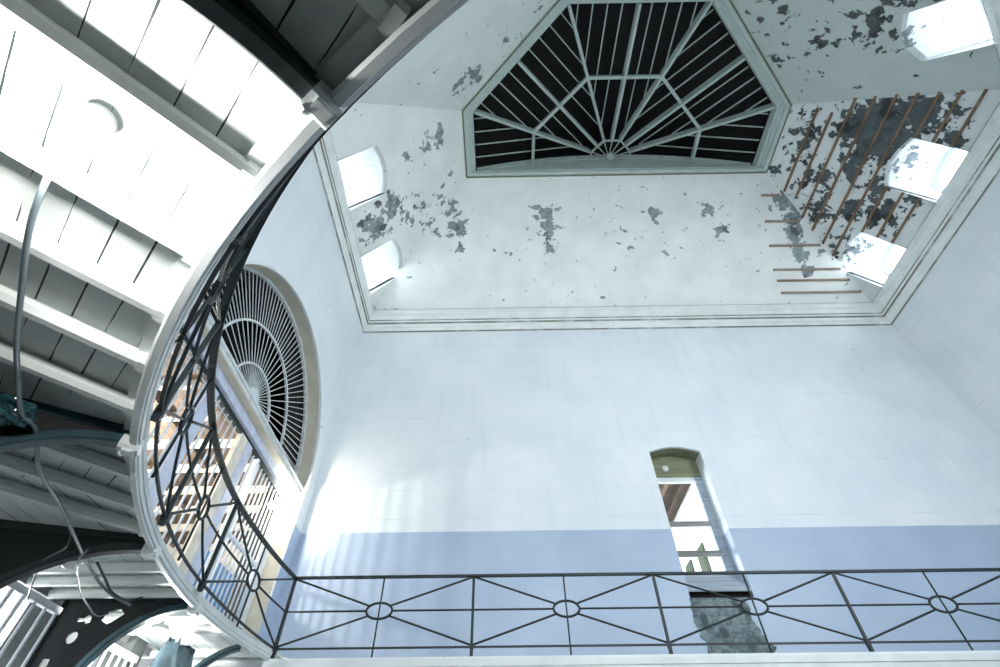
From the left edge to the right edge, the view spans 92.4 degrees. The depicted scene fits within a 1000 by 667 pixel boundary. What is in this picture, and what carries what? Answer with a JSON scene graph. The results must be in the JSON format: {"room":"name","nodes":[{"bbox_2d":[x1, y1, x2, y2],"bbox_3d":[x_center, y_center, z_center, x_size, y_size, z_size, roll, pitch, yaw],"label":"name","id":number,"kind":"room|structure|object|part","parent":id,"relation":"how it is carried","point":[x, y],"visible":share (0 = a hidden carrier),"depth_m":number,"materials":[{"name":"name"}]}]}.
{"room":"prison interior","nodes":[
{"label":"prison interior","id":0,"kind":"room"},
{"bbox_2d":[0,599,79,666],"bbox_3d":[-4.733,4.074,3.870,0.350,3.585,0.340,-1,-48,0],"label":"wall","id":1,"kind":"structure","parent":0,"point":[16,641],"depth_m":4.79,"materials":[{"name":"paint"}]},
{"bbox_2d":[0,575,153,666],"bbox_3d":[-9.043,3.559,5.733,8.760,0.100,6.900,-1,-48,0],"label":"floor","id":2,"kind":"structure","parent":0,"point":[13,599],"depth_m":5.32,"materials":[{"name":"stone"}]},
{"bbox_2d":[95,635,147,666],"bbox_3d":[-4.714,5.101,4.791,0.350,3.585,0.260,-1,-48,0],"label":"wall","id":3,"kind":"structure","parent":0,"point":[135,644],"depth_m":5.96,"materials":[{"name":"paint"}]},
{"bbox_2d":[166,543,243,573],"bbox_3d":[-8.993,5.562,10.014,8.760,3.600,0.200,-1,-48,0],"label":"wall","id":4,"kind":"structure","parent":0,"point":[170,548],"depth_m":10.57,"materials":[{"name":"white paint"}]},
{"bbox_2d":[147,338,274,548],"bbox_3d":[-8.861,2.125,8.377,9.140,0.190,7.500,-1,-48,0],"label":"ceiling","id":5,"kind":"structure","parent":0,"point":[182,395],"depth_m":8.58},
{"bbox_2d":[0,0,428,666],"bbox_3d":[-1.967,1.564,4.002,6.148,0.123,11.694,36,-57,-28],"label":"ceiling","id":6,"kind":"structure","parent":0,"point":[122,222],"depth_m":2.07,"materials":[{"name":"paint"}]},
{"bbox_2d":[0,392,143,456],"bbox_3d":[-2.960,0.784,2.645,1.352,1.042,0.114,23,-52,-19],"label":"bracket","id":7,"kind":"object","parent":6,"relation":"attached to","point":[56,425],"visible":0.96,"depth_m":3.02,"materials":[{"name":"metal"}]},
{"bbox_2d":[0,394,36,427],"bbox_3d":[-2.845,0.467,2.789,0.240,0.150,0.243,-35,-57,27],"label":"plastic","id":8,"kind":"object","parent":7,"relation":"on","point":[9,415],"visible":0.79,"depth_m":2.75,"materials":[{"name":"teal plastic"}]},
{"bbox_2d":[13,157,131,605],"bbox_3d":[-2.872,0.978,3.265,0.384,0.137,4.911,18,-51,-16],"label":"cable","id":9,"kind":"object","parent":6,"relation":"hanging from","point":[48,175],"visible":0.97,"depth_m":2.33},
{"bbox_2d":[0,519,161,588],"bbox_3d":[-3.644,2.076,3.729,1.380,1.142,0.114,12,-49,-11],"label":"bracket","id":10,"kind":"object","parent":6,"relation":"attached to","point":[24,546],"visible":0.93,"depth_m":4.01,"materials":[{"name":"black metal"}]},
{"bbox_2d":[27,533,71,600],"bbox_3d":[-3.924,2.035,4.111,0.090,0.150,1.522,35,-57,-27],"label":"wire","id":11,"kind":"object","parent":10,"relation":"hanging from","point":[70,536],"visible":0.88,"depth_m":3.84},
{"bbox_2d":[61,549,116,616],"bbox_3d":[-3.526,2.078,4.225,0.558,0.418,1.278,-1,-48,0],"label":"ceiling lamp","id":12,"kind":"object","parent":6,"relation":"hanging from","point":[70,565],"depth_m":4.01,"materials":[{"name":"metal"}]},
{"bbox_3d":[-3.613,1.944,4.020,0.142,0.053,0.142,-1,-48,0],"label":"lamp glass","id":13,"kind":"part","parent":12,"relation":"part of","materials":[{"name":"glass"}]},
{"bbox_3d":[-3.525,2.167,4.126,0.165,0.152,1.291,13,-50,-12],"label":"looped wire","id":14,"kind":"part","parent":12,"relation":"part of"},
{"bbox_2d":[75,102,117,137],"bbox_3d":[-1.553,-0.816,1.842,0.123,0.128,0.123,-1,-48,0],"label":"ceiling lamp","id":15,"kind":"object","parent":6,"relation":"attached to","point":[95,120],"visible":1,"depth_m":1.81,"materials":[{"name":"white glass"}]},
{"bbox_3d":[-1.553,-0.791,1.814,0.103,0.053,0.103,-1,-48,0],"label":"lamp glass","id":16,"kind":"part","parent":15,"relation":"part of","materials":[{"name":"white glass"}]},
{"bbox_2d":[28,598,203,666],"bbox_3d":[-3.890,3.178,4.783,1.406,1.042,0.113,2,-48,-3],"label":"bracket","id":17,"kind":"object","parent":6,"relation":"attached to","point":[94,637],"visible":0.95,"depth_m":4.92,"materials":[{"name":"metal"}]},
{"bbox_2d":[96,562,142,601],"bbox_3d":[-3.632,2.382,4.534,0.077,0.121,0.912,3,-48,-3],"label":"cable","id":18,"kind":"object","parent":6,"relation":"hanging from","point":[97,563],"visible":1,"depth_m":4.49,"materials":[{"name":"black rubber"}]},
{"bbox_2d":[132,631,159,650],"bbox_3d":[-4.081,3.919,5.789,0.095,0.224,1.957,-3,-48,2],"label":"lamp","id":19,"kind":"object","parent":6,"relation":"hanging from","point":[133,632],"visible":0.43,"depth_m":5.56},
{"bbox_2d":[150,622,169,636],"bbox_3d":[-3.876,3.344,5.491,0.198,0.218,0.198,-1,-48,0],"label":"ceiling lamp","id":20,"kind":"object","parent":6,"relation":"hanging from","point":[157,629],"visible":0.97,"depth_m":5.41,"materials":[{"name":"white glass"}]},
{"bbox_3d":[-3.876,3.398,5.429,0.167,0.053,0.167,-1,-48,0],"label":"lamp glass","id":21,"kind":"part","parent":20,"relation":"part of","materials":[{"name":"white glass"}]},
{"bbox_2d":[150,636,195,666],"bbox_3d":[-3.767,3.844,5.437,0.161,0.802,0.796,-1,-48,0],"label":"sheet","id":22,"kind":"object","parent":6,"relation":"hanging from","point":[172,654],"visible":1,"depth_m":5.55,"materials":[{"name":"teal fabric"}]},
{"bbox_2d":[179,0,346,129],"bbox_3d":[-1.014,-0.915,1.138,0.113,1.042,1.317,-30,-54,24],"label":"support beam","id":23,"kind":"structure","parent":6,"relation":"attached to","point":[241,21],"depth_m":1.63,"materials":[{"name":"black metal"}]},
{"bbox_2d":[128,0,468,660],"bbox_3d":[3.533,1.099,3.586,13.679,0.140,8.262,-1,-48,0],"label":"trim","id":24,"kind":"structure","parent":6,"relation":"attached to","point":[432,13],"depth_m":2.23,"materials":[{"name":"paint"}]},
{"bbox_2d":[194,644,254,666],"bbox_3d":[-3.624,4.302,5.752,1.030,0.981,0.114,-6,-48,5],"label":"bracket","id":25,"kind":"object","parent":24,"relation":"attached to","point":[236,648],"visible":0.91,"depth_m":5.99,"materials":[{"name":"metal"}]},
{"bbox_2d":[151,33,429,654],"bbox_3d":[-1.466,0.615,3.814,1.910,1.017,9.532,23,-52,-20],"label":"gallery railing","id":26,"kind":"object","parent":24,"relation":"on","point":[231,264],"visible":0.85,"depth_m":3.85,"materials":[{"name":"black metal"}]},
{"bbox_3d":[-2.836,1.268,4.376,0.058,1.000,0.050,13,-49,-12],"label":"post","id":27,"kind":"part","parent":26,"relation":"part of","materials":[{"name":"black metal"}]},
{"bbox_3d":[-2.223,0.224,3.446,0.058,1.000,0.050,23,-52,-20],"label":"post","id":28,"kind":"part","parent":26,"relation":"part of","materials":[{"name":"black metal"}]},
{"bbox_3d":[-2.732,1.021,4.202,0.033,0.025,0.637,15,-50,-13],"label":"rail","id":29,"kind":"part","parent":26,"relation":"part of","materials":[{"name":"black metal"}]},
{"bbox_3d":[-2.373,0.410,3.659,0.033,0.025,0.637,21,-52,-18],"label":"rail","id":30,"kind":"part","parent":26,"relation":"part of","materials":[{"name":"black metal"}]},
{"bbox_3d":[-2.917,1.463,4.598,0.032,0.025,0.608,11,-49,-10],"label":"rail","id":31,"kind":"part","parent":26,"relation":"part of","materials":[{"name":"black metal"}]},
{"bbox_3d":[-2.042,-0.012,3.282,0.034,0.025,0.676,26,-53,-22],"label":"rail","id":32,"kind":"part","parent":26,"relation":"part of","materials":[{"name":"black metal"}]},
{"bbox_3d":[-3.079,2.086,5.155,0.033,0.024,0.608,5,-48,-5],"label":"rail","id":33,"kind":"part","parent":26,"relation":"part of","materials":[{"name":"black metal"}]},
{"bbox_3d":[-3.114,2.334,5.330,0.058,1.000,0.050,3,-48,-3],"label":"post","id":34,"kind":"part","parent":26,"relation":"part of","materials":[{"name":"black metal"}]},
{"bbox_3d":[-3.133,2.659,5.667,0.036,0.024,0.936,1,-48,-1],"label":"rail","id":35,"kind":"part","parent":26,"relation":"part of","materials":[{"name":"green metal"}]},
{"bbox_3d":[-1.470,-0.577,2.781,0.034,0.025,0.676,33,-56,-26],"label":"rail","id":36,"kind":"part","parent":26,"relation":"part of","materials":[{"name":"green metal"}]},
{"bbox_3d":[-0.719,0.619,4.484,4.990,0.034,8.127,-1,-48,0],"label":"handrail","id":37,"kind":"part","parent":26,"relation":"part of","materials":[{"name":"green metal"}]},
{"bbox_3d":[-1.245,-0.742,2.588,0.058,1.000,0.050,36,-57,-28],"label":"post","id":38,"kind":"part","parent":26,"relation":"part of","materials":[{"name":"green metal"}]},
{"bbox_3d":[-3.105,3.635,6.543,0.037,0.024,0.952,-3,-48,3],"label":"rail","id":39,"kind":"part","parent":26,"relation":"part of","materials":[{"name":"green metal"}]},
{"bbox_3d":[-3.063,4.011,6.833,0.058,1.000,0.050,-6,-48,4],"label":"post","id":40,"kind":"part","parent":26,"relation":"part of","materials":[{"name":"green metal"}]},
{"bbox_2d":[203,278,283,441],"bbox_3d":[-4.944,0.290,9.069,1.260,3.220,6.400,-1,-48,0],"label":"wall","id":41,"kind":"structure","parent":0,"point":[278,398],"depth_m":10.53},
{"bbox_2d":[223,269,303,621],"bbox_3d":[-4.428,1.132,7.820,0.460,6.210,6.600,-1,-48,0],"label":"trim","id":42,"kind":"structure","parent":41,"relation":"attached to","point":[299,396],"depth_m":9.96,"materials":[{"name":"paint"}]},
{"bbox_2d":[192,149,362,641],"bbox_3d":[-3.906,0.247,8.810,0.020,8.860,6.020,-1,-48,0],"label":"wall","id":43,"kind":"structure","parent":0,"point":[298,238],"depth_m":10.16,"materials":[{"name":"white paint"}]},
{"bbox_2d":[200,261,321,490],"bbox_3d":[-3.880,0.477,8.808,0.025,2.470,4.940,-1,-48,0],"label":"trim","id":44,"kind":"structure","parent":43,"relation":"attached to","point":[247,262],"depth_m":9.70,"materials":[{"name":"grey paint"}]},
{"bbox_2d":[243,264,318,637],"bbox_3d":[-4.053,1.126,7.818,0.290,6.210,6.600,-1,-48,0],"label":"window frame","id":45,"kind":"structure","parent":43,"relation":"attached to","point":[254,618],"depth_m":9.34,"materials":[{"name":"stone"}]},
{"bbox_2d":[147,301,303,628],"bbox_3d":[-4.200,2.304,6.777,0.550,3.070,4.820,-1,-48,0],"label":"window","id":46,"kind":"structure","parent":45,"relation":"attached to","point":[255,438],"depth_m":7.38,"materials":[{"name":"paint"}]},
{"bbox_3d":[-4.428,4.046,7.115,0.040,1.250,1.200,-1,-48,0],"label":"panel","id":47,"kind":"part","parent":46,"relation":"part of","materials":[{"name":"blue paint"}]},
{"bbox_3d":[-4.159,3.499,7.735,0.050,0.060,1.220,-1,-48,0],"label":"gate rail","id":48,"kind":"part","parent":46,"relation":"part of","materials":[{"name":"paint"}]},
{"bbox_2d":[203,266,306,473],"bbox_3d":[-4.192,0.494,8.795,0.060,2.430,4.860,-1,-48,0],"label":"window grille","id":49,"kind":"object","parent":45,"relation":"attached to","point":[252,384],"visible":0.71,"depth_m":8.67,"materials":[{"name":"metal"}]},
{"bbox_2d":[330,103,465,307],"bbox_3d":[-2.523,-3.770,13.252,3.090,3.200,6.194,-1,-48,0],"label":"ceiling","id":50,"kind":"structure","parent":0,"point":[421,148],"depth_m":12.83,"materials":[{"name":"paint"}]},
{"bbox_2d":[337,147,387,210],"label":"window","id":51,"kind":"structure","parent":50,"relation":"attached to","point":[362,173],"depth_m":12.32,"materials":[{"name":"paint"}]},
{"bbox_2d":[360,238,402,294],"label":"window","id":52,"kind":"structure","parent":50,"relation":"attached to","point":[381,262],"depth_m":14.07,"materials":[{"name":"glass"}]},
{"bbox_2d":[356,0,556,109],"bbox_3d":[-0.811,-6.906,10.456,3.090,3.200,6.388,36,-57,-28],"label":"ceiling","id":53,"kind":"structure","parent":0,"point":[451,64],"depth_m":11.30,"materials":[{"name":"paint"}]},
{"bbox_2d":[374,173,870,309],"bbox_3d":[3.551,-2.662,14.296,15.225,3.200,3.020,-1,-48,0],"label":"ceiling","id":54,"kind":"structure","parent":0,"point":[692,239],"depth_m":14.24,"materials":[{"name":"paint"}]},
{"bbox_2d":[462,0,791,177],"bbox_3d":[3.476,-7.121,13.796,9.180,2.172,4.890,-1,-48,0],"label":"frame","id":55,"kind":"object","parent":54,"relation":"attached to","point":[595,87],"visible":0.99,"depth_m":13.94,"materials":[{"name":"paint"}]},
{"bbox_3d":[3.507,-5.401,15.084,8.420,0.990,0.090,-1,-48,0],"label":"arch moulding","id":56,"kind":"part","parent":55,"relation":"part of","materials":[{"name":"paint"}]},
{"bbox_2d":[761,194,779,196],"bbox_3d":[8.108,-4.144,14.356,0.560,0.076,0.075,-1,-48,0],"label":"batten","id":57,"kind":"object","parent":54,"relation":"attached to","point":[762,195],"visible":1,"depth_m":14.33,"materials":[{"name":"wood"}]},
{"bbox_2d":[765,220,799,222],"bbox_3d":[8.414,-3.343,14.270,1.010,0.076,0.075,-1,-48,0],"label":"batten","id":58,"kind":"object","parent":54,"relation":"attached to","point":[766,221],"visible":1,"depth_m":14.25,"materials":[{"name":"brown wood"}]},
{"bbox_2d":[769,244,820,246],"bbox_3d":[8.729,-2.609,14.192,1.500,0.076,0.075,-1,-48,0],"label":"batten","id":59,"kind":"object","parent":54,"relation":"attached to","point":[773,245],"visible":1,"depth_m":14.17,"materials":[{"name":"brown wood"}]},
{"bbox_2d":[773,268,840,270],"bbox_3d":[9.040,-1.889,14.115,1.960,0.076,0.075,-1,-48,0],"label":"batten","id":60,"kind":"object","parent":54,"relation":"attached to","point":[785,269],"visible":1,"depth_m":14.09,"materials":[{"name":"brown wood"}]},
{"bbox_2d":[777,278,849,281],"bbox_3d":[9.209,-1.569,14.081,2.110,0.076,0.075,-1,-48,0],"label":"batten","id":61,"kind":"object","parent":54,"relation":"attached to","point":[840,279],"visible":1,"depth_m":14.06,"materials":[{"name":"brown wood"}]},
{"bbox_2d":[781,290,860,293],"bbox_3d":[9.409,-1.210,14.042,2.320,0.076,0.075,-1,-48,0],"label":"batten","id":62,"kind":"object","parent":54,"relation":"attached to","point":[857,291],"visible":1,"depth_m":14.02,"materials":[{"name":"brown wood"}]},
{"bbox_2d":[268,325,999,657],"bbox_3d":[3.522,3.748,9.600,16.125,12.450,0.506,-1,-48,0],"label":"wall","id":63,"kind":"structure","parent":0,"point":[818,447],"depth_m":9.81,"materials":[{"name":"white paint"}]},
{"bbox_2d":[313,0,999,332],"bbox_3d":[3.510,-4.253,10.392,14.965,0.830,10.404,-1,-48,0],"label":"crown molding","id":64,"kind":"structure","parent":63,"relation":"attached to","point":[978,169],"depth_m":13.54,"materials":[{"name":"paint"}]},
{"bbox_2d":[650,448,751,597],"bbox_3d":[3.847,3.875,9.750,1.510,3.500,0.908,-1,-48,0],"label":"window","id":65,"kind":"structure","parent":63,"relation":"in","point":[683,469],"depth_m":9.67,"materials":[{"name":"paint"}]},
{"bbox_2d":[662,465,668,471],"bbox_3d":[3.663,2.985,10.594,0.149,0.146,0.112,-1,-48,0],"label":"fitting","id":66,"kind":"object","parent":65,"relation":"attached to","point":[664,468],"visible":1,"depth_m":10.57,"materials":[{"name":"white"}]},
{"bbox_3d":[3.841,3.218,10.481,1.110,0.105,0.090,-1,-48,0],"label":"head frame","id":67,"kind":"part","parent":65,"relation":"part of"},
{"bbox_3d":[4.323,3.956,9.625,0.160,2.400,0.100,-1,-48,0],"label":"jamb frame","id":68,"kind":"part","parent":65,"relation":"part of","materials":[{"name":"grey wood"}]},
{"bbox_2d":[658,484,690,520],"bbox_3d":[1.740,5.109,14.116,7.200,0.220,7.500,-1,-48,0],"label":"ceiling","id":69,"kind":"structure","parent":0,"point":[673,495],"depth_m":13.74,"materials":[{"name":"brown wood"}]},
{"bbox_2d":[670,484,722,571],"bbox_3d":[5.466,7.919,10.904,0.200,8.800,7.500,-1,-48,0],"label":"sky","id":70,"kind":"structure","parent":0,"point":[685,538],"depth_m":13.31,"materials":[{"name":"paint"}]},
{"bbox_2d":[685,560,694,570],"bbox_3d":[5.333,7.557,12.405,0.060,3.120,0.520,-1,-48,0],"label":"window shutter","id":71,"kind":"object","parent":70,"relation":"attached to","point":[689,567],"visible":0.17,"depth_m":13.38,"materials":[{"name":"green wood"}]},
{"bbox_2d":[696,543,711,570],"bbox_3d":[5.318,6.729,11.636,0.060,3.080,0.540,-1,-48,0],"label":"window shutter","id":72,"kind":"object","parent":70,"relation":"attached to","point":[704,563],"visible":0.13,"depth_m":12.43,"materials":[{"name":"green wood"}]},
{"bbox_3d":[5.292,6.122,12.313,0.020,0.800,0.400,-1,-48,0],"label":"panel","id":73,"kind":"part","parent":72,"relation":"part of","materials":[{"name":"green wood"}]},
{"bbox_2d":[732,0,999,104],"bbox_3d":[7.737,-7.030,10.416,6.388,3.200,3.090,36,-57,-28],"label":"ceiling","id":74,"kind":"structure","parent":0,"point":[818,51],"depth_m":11.09,"materials":[{"name":"paint"}]},
{"bbox_2d":[901,0,996,60],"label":"window","id":75,"kind":"structure","parent":74,"relation":"attached to","point":[942,26],"depth_m":10.14,"materials":[{"name":"paint"}]},
{"bbox_2d":[767,89,999,301],"bbox_3d":[9.565,-3.946,13.195,3.090,3.200,6.194,-1,-48,0],"label":"ceiling","id":76,"kind":"structure","parent":0,"point":[800,116],"depth_m":12.74,"materials":[{"name":"paint"}]},
{"bbox_2d":[783,108,818,191],"bbox_3d":[8.480,-5.128,13.544,0.075,0.076,2.360,-1,-48,0],"label":"batten","id":77,"kind":"object","parent":76,"relation":"attached to","point":[817,109],"visible":1,"depth_m":13.47,"materials":[{"name":"brown wood"}]},
{"bbox_2d":[794,112,832,198],"bbox_3d":[8.734,-4.899,13.388,0.075,0.076,2.420,-1,-48,0],"label":"batten","id":78,"kind":"object","parent":76,"relation":"attached to","point":[831,113],"visible":1,"depth_m":13.30,"materials":[{"name":"brown wood"}]},
{"bbox_2d":[801,98,856,218],"bbox_3d":[8.996,-4.664,13.225,0.075,0.076,3.440,-1,-48,0],"label":"batten","id":79,"kind":"object","parent":76,"relation":"attached to","point":[854,99],"visible":0.93,"depth_m":13.04,"materials":[{"name":"brown wood"}]},
{"bbox_2d":[811,96,876,231],"bbox_3d":[9.268,-4.448,13.031,0.075,0.076,3.770,-1,-48,0],"label":"batten","id":80,"kind":"object","parent":76,"relation":"attached to","point":[874,97],"visible":1,"depth_m":12.83,"materials":[{"name":"brown wood"}]},
{"bbox_2d":[822,94,898,243],"bbox_3d":[9.549,-4.193,12.860,0.075,0.076,4.190,-1,-48,0],"label":"batten","id":81,"kind":"object","parent":76,"relation":"attached to","point":[896,95],"visible":1,"depth_m":12.62,"materials":[{"name":"brown wood"}]},
{"bbox_2d":[839,232,908,288],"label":"window","id":82,"kind":"structure","parent":76,"relation":"attached to","point":[866,255],"depth_m":13.99,"materials":[{"name":"glass"}]},
{"bbox_3d":[11.315,-2.025,13.394,0.070,1.410,1.260,-1,-48,0],"label":"frame","id":83,"kind":"part","parent":82,"relation":"part of","materials":[{"name":"white"}]},
{"bbox_3d":[11.317,-2.015,13.384,0.035,1.282,1.108,-1,-48,0],"label":"sash","id":84,"kind":"part","parent":82,"relation":"part of","materials":[{"name":"white"}]},
{"bbox_2d":[861,187,887,231],"bbox_3d":[10.073,-3.312,12.915,0.075,0.076,1.290,-1,-48,0],"label":"batten","id":85,"kind":"object","parent":76,"relation":"attached to","point":[885,188],"visible":1,"depth_m":12.87,"materials":[{"name":"brown wood"}]},
{"bbox_2d":[832,92,919,256],"bbox_3d":[9.811,-3.972,12.684,0.075,0.076,4.530,-1,-48,0],"label":"batten","id":86,"kind":"object","parent":76,"relation":"attached to","point":[917,94],"visible":1,"depth_m":12.42,"materials":[{"name":"brown wood"}]},
{"bbox_2d":[876,192,903,237],"bbox_3d":[10.334,-3.125,12.709,0.075,0.076,1.300,-1,-48,0],"label":"batten","id":87,"kind":"object","parent":76,"relation":"attached to","point":[902,193],"visible":1,"depth_m":12.66,"materials":[{"name":"brown wood"}]},
{"bbox_2d":[891,197,920,242],"bbox_3d":[10.587,-2.948,12.507,0.075,0.076,1.300,-1,-48,0],"label":"batten","id":88,"kind":"object","parent":76,"relation":"attached to","point":[918,198],"visible":1,"depth_m":12.47,"materials":[{"name":"brown wood"}]},
{"bbox_2d":[913,92,941,137],"bbox_3d":[10.048,-5.129,11.273,0.075,0.076,1.030,-1,-48,0],"label":"batten","id":89,"kind":"object","parent":76,"relation":"attached to","point":[938,93],"visible":1,"depth_m":11.24,"materials":[{"name":"brown wood"}]},
{"bbox_2d":[884,138,971,203],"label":"window","id":90,"kind":"structure","parent":76,"relation":"attached to","point":[917,168],"depth_m":12.25,"materials":[{"name":"paint"}]},
{"bbox_3d":[11.278,-3.950,11.669,0.070,1.410,1.250,-1,-48,0],"label":"frame","id":91,"kind":"part","parent":90,"relation":"part of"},
{"bbox_3d":[11.281,-3.940,11.658,0.035,1.282,1.099,-1,-48,0],"label":"sash","id":92,"kind":"part","parent":90,"relation":"part of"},
{"bbox_2d":[931,90,963,141],"bbox_3d":[10.299,-4.994,11.034,0.075,0.076,1.140,-1,-48,0],"label":"batten","id":93,"kind":"object","parent":76,"relation":"attached to","point":[961,91],"visible":1,"depth_m":11.01,"materials":[{"name":"brown wood"}]},
{"bbox_2d":[950,89,987,146],"bbox_3d":[10.561,-4.833,10.804,0.075,0.076,1.240,-1,-48,0],"label":"batten","id":94,"kind":"object","parent":76,"relation":"attached to","point":[985,90],"visible":1,"depth_m":10.77,"materials":[{"name":"brown wood"}]},
{"bbox_2d":[892,172,999,439],"bbox_3d":[11.277,-0.018,8.700,0.500,8.860,6.100,-1,-48,0],"label":"wall","id":95,"kind":"structure","parent":0,"point":[952,319],"depth_m":11.30,"materials":[{"name":"paint"}]},
{"bbox_3d":[3.986,4.882,6.907,14.205,0.080,1.400,-1,-48,0],"label":"ceiling","id":96,"kind":"structure","parent":0,"visible":0},
{"bbox_2d":[261,650,999,666],"bbox_3d":[3.594,4.370,6.351,13.480,0.220,0.195,-1,-48,0],"label":"trim","id":97,"kind":"structure","parent":96,"relation":"attached to","point":[989,658],"depth_m":6.31,"materials":[{"name":"paint"}]},
{"bbox_2d":[270,568,999,658],"bbox_3d":[3.627,3.920,6.788,13.435,1.062,0.062,-1,-48,0],"label":"gallery railing","id":98,"kind":"object","parent":97,"relation":"on","point":[865,640],"visible":1,"depth_m":6.83,"materials":[{"name":"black metal"}]},
{"bbox_3d":[-3.065,4.023,6.813,0.050,1.045,0.058,-1,-48,0],"label":"post","id":99,"kind":"part","parent":98,"relation":"part of","materials":[{"name":"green metal"}]},
{"bbox_3d":[-2.489,3.976,6.854,1.154,0.025,0.025,-1,-48,0],"label":"rail","id":100,"kind":"part","parent":98,"relation":"part of","materials":[{"name":"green metal"}]},
{"bbox_3d":[-0.966,3.954,6.846,1.154,0.025,0.025,-1,-48,0],"label":"rail","id":101,"kind":"part","parent":98,"relation":"part of","materials":[{"name":"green metal"}]},
{"bbox_3d":[-0.388,3.984,6.801,0.050,1.045,0.058,-1,-48,0],"label":"post","id":102,"kind":"part","parent":98,"relation":"part of","materials":[{"name":"black metal"}]},
{"bbox_3d":[0.188,3.937,6.841,1.154,0.025,0.025,-1,-48,0],"label":"rail","id":103,"kind":"part","parent":98,"relation":"part of","materials":[{"name":"black metal"}]},
{"bbox_3d":[1.711,3.915,6.834,1.154,0.025,0.025,-1,-48,0],"label":"rail","id":104,"kind":"part","parent":98,"relation":"part of","materials":[{"name":"black metal"}]},
{"bbox_3d":[3.629,4.194,6.482,13.385,0.024,0.024,-1,-48,0],"label":"rail","id":105,"kind":"part","parent":98,"relation":"part of","materials":[{"name":"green metal"}]},
{"bbox_3d":[3.623,3.577,7.171,13.385,0.034,0.062,-1,-48,0],"label":"handrail","id":106,"kind":"part","parent":98,"relation":"part of","materials":[{"name":"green metal"}]},
{"bbox_3d":[2.288,3.945,6.788,0.050,1.045,0.058,-1,-48,0],"label":"post","id":107,"kind":"part","parent":98,"relation":"part of","materials":[{"name":"black metal"}]},
{"bbox_3d":[2.865,3.898,6.829,1.154,0.025,0.025,-1,-48,0],"label":"rail","id":108,"kind":"part","parent":98,"relation":"part of","materials":[{"name":"black metal"}]},
{"bbox_3d":[4.388,3.876,6.821,1.154,0.025,0.025,-1,-48,0],"label":"rail","id":109,"kind":"part","parent":98,"relation":"part of","materials":[{"name":"black metal"}]},
{"bbox_3d":[4.965,3.906,6.776,0.050,1.045,0.058,-1,-48,0],"label":"post","id":110,"kind":"part","parent":98,"relation":"part of","materials":[{"name":"black metal"}]},
{"bbox_3d":[5.541,3.860,6.816,1.154,0.025,0.025,-1,-48,0],"label":"rail","id":111,"kind":"part","parent":98,"relation":"part of","materials":[{"name":"black metal"}]},
{"bbox_3d":[7.065,3.837,6.809,1.154,0.025,0.025,-1,-48,0],"label":"rail","id":112,"kind":"part","parent":98,"relation":"part of","materials":[{"name":"black metal"}]},
{"bbox_3d":[1.066,4.082,1.418,30.000,0.150,24.000,-1,-48,0],"label":"floor","id":113,"kind":"structure","parent":0,"visible":0},
{"bbox_2d":[0,581,62,666],"bbox_3d":[-4.441,3.426,3.155,0.060,3.380,1.290,-1,-48,0],"label":"gate","id":114,"kind":"object","parent":113,"relation":"on","point":[36,599],"visible":0.92,"depth_m":4.48,"materials":[{"name":"metal"}]},
{"bbox_3d":[-4.451,2.318,4.391,0.060,0.060,1.290,-1,-48,0],"label":"rail","id":115,"kind":"part","parent":114,"relation":"part of","materials":[{"name":"metal"}]},
{"bbox_2d":[88,643,138,666],"bbox_3d":[-4.418,4.679,4.251,0.060,3.340,1.000,-1,-48,0],"label":"gate","id":116,"kind":"object","parent":113,"relation":"on","point":[116,649],"visible":0.55,"depth_m":5.55,"materials":[{"name":"metal"}]},
{"bbox_3d":[-4.428,3.585,5.473,0.060,0.060,1.000,-1,-48,0],"label":"rail","id":117,"kind":"part","parent":116,"relation":"part of","materials":[{"name":"metal"}]}
]}

